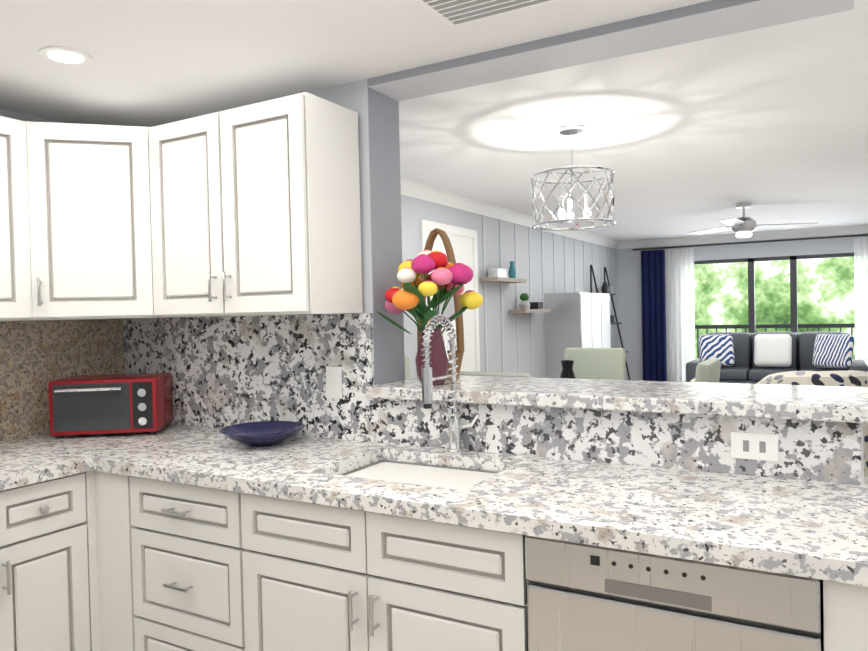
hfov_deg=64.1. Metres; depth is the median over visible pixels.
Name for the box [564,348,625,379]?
dining chair
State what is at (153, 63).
ceiling
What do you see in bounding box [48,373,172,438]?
toaster oven
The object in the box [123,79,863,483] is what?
wall
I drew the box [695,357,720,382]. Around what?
dining chair
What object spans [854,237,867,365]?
sheer curtain
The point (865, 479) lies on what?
floor
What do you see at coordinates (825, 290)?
backdrop
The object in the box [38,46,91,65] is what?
recessed light
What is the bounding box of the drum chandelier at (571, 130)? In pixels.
[530,124,615,230]
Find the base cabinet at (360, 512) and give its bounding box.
[256,456,529,650]
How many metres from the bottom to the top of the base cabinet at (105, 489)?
0.868 m
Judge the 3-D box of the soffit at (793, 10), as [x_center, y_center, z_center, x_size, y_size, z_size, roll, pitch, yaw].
[0.119,-0.907,0.266,0.170,0.190,3.850,-1,1,30]
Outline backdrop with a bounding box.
[694,257,854,358]
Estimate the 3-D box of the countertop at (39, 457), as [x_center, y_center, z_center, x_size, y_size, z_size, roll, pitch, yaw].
[-1.345,0.457,2.586,0.671,0.040,0.943,-1,1,30]
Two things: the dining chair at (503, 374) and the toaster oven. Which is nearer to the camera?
the toaster oven
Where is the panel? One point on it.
(449, 311)
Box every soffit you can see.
[367,0,782,100]
[771,0,853,23]
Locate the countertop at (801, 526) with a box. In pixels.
[92,432,867,587]
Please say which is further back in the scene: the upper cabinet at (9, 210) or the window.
the window
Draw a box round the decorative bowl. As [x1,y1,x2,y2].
[219,421,304,446]
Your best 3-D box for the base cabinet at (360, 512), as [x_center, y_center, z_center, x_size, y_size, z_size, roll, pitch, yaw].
[-0.021,0.894,2.041,0.880,0.868,0.595,-1,1,30]
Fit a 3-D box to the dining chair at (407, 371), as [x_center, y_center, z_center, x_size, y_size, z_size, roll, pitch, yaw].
[-0.096,0.744,4.558,0.532,1.078,0.460,-1,1,30]
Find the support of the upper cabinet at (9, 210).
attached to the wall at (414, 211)
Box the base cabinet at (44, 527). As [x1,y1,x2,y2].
[0,472,91,650]
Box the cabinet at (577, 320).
[544,292,610,377]
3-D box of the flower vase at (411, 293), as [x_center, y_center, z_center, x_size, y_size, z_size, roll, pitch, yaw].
[-0.037,-0.031,2.424,0.342,0.478,0.343,-1,1,30]
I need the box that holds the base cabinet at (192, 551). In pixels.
[128,476,259,650]
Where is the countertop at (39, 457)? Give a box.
[0,424,221,491]
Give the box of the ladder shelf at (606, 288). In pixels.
[590,265,630,379]
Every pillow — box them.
[697,334,734,366]
[753,334,791,367]
[812,334,854,368]
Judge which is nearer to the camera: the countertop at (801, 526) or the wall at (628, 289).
the countertop at (801, 526)
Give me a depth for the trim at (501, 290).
7.43 m
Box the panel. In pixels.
[437,282,454,317]
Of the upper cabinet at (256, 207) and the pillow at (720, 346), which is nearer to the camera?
the upper cabinet at (256, 207)
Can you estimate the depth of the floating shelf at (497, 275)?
6.77 m
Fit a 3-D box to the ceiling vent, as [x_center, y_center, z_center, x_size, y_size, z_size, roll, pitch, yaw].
[0.163,-0.868,1.825,0.380,0.010,0.220,-1,1,30]
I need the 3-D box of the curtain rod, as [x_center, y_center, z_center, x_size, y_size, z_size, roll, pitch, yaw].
[4.523,-1.138,9.387,3.600,0.024,0.129,-1,1,30]
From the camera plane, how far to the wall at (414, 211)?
6.99 m
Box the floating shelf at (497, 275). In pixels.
[480,261,549,312]
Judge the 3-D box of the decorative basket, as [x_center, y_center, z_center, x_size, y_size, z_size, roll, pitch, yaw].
[0.021,-0.087,2.691,0.192,0.578,0.184,-1,1,30]
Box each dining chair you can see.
[404,355,410,378]
[459,371,531,376]
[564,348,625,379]
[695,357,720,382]
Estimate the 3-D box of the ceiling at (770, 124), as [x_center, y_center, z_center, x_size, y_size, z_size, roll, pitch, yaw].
[1.455,-1.157,4.246,4.130,0.100,12.300,-1,1,30]
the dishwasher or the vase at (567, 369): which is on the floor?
the dishwasher
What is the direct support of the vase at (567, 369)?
on the dining table
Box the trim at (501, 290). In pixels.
[482,215,608,377]
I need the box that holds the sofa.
[686,331,867,383]
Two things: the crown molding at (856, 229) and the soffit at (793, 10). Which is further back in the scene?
the crown molding at (856, 229)
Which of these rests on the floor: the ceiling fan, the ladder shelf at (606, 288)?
the ladder shelf at (606, 288)
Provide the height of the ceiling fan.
0.335 m
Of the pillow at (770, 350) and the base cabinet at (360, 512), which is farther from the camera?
the pillow at (770, 350)
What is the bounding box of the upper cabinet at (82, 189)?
[16,119,151,323]
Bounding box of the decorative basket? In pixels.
[417,228,463,378]
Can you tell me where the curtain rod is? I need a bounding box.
[632,234,867,250]
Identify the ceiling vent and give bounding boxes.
[414,0,560,27]
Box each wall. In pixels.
[0,108,616,377]
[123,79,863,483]
[616,233,867,380]
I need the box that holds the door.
[420,219,479,371]
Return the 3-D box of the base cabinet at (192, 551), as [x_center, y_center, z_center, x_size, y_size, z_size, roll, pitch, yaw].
[-0.590,0.901,2.366,0.550,0.868,0.595,-1,1,30]
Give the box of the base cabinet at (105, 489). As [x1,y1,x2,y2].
[84,468,131,650]
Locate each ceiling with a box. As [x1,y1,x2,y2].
[0,0,710,126]
[399,0,867,241]
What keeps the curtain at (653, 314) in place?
hanging from the curtain rod
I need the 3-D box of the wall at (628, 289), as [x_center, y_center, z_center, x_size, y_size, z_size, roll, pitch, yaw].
[4.505,-0.095,9.566,3.930,2.360,0.100,-1,1,30]
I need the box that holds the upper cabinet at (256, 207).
[148,92,367,319]
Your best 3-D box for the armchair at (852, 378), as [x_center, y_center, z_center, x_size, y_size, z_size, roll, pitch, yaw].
[2.895,0.760,5.323,0.820,0.878,0.810,-1,1,8]
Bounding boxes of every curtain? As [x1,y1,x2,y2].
[641,249,666,380]
[665,248,694,381]
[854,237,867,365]
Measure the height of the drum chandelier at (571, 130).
0.537 m
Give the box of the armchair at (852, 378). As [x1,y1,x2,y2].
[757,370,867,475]
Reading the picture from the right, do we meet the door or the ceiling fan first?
the ceiling fan
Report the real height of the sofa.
0.990 m
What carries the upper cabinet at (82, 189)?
attached to the wall at (380, 184)
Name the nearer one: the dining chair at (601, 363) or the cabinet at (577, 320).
the dining chair at (601, 363)
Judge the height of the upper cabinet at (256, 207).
0.710 m
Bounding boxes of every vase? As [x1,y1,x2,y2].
[376,250,482,385]
[560,360,575,378]
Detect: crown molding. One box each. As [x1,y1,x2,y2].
[400,178,619,248]
[620,225,867,248]
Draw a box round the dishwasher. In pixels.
[525,535,823,650]
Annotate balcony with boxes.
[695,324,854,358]
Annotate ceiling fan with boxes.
[689,202,816,237]
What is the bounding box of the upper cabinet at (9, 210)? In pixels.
[0,116,19,323]
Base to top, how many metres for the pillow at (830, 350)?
0.403 m
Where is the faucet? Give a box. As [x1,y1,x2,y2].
[421,314,479,453]
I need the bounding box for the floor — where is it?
[864,475,867,484]
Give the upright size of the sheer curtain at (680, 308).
2.180 m
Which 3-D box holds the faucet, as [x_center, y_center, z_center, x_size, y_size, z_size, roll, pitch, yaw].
[0.054,0.189,2.168,0.121,0.451,0.213,-1,1,30]
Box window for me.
[694,253,853,332]
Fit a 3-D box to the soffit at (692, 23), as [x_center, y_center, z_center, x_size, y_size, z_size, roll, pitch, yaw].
[0.371,-0.950,2.222,1.290,0.190,0.200,-1,1,30]
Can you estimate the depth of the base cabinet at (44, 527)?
2.17 m
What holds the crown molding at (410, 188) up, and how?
attached to the wall at (414, 211)

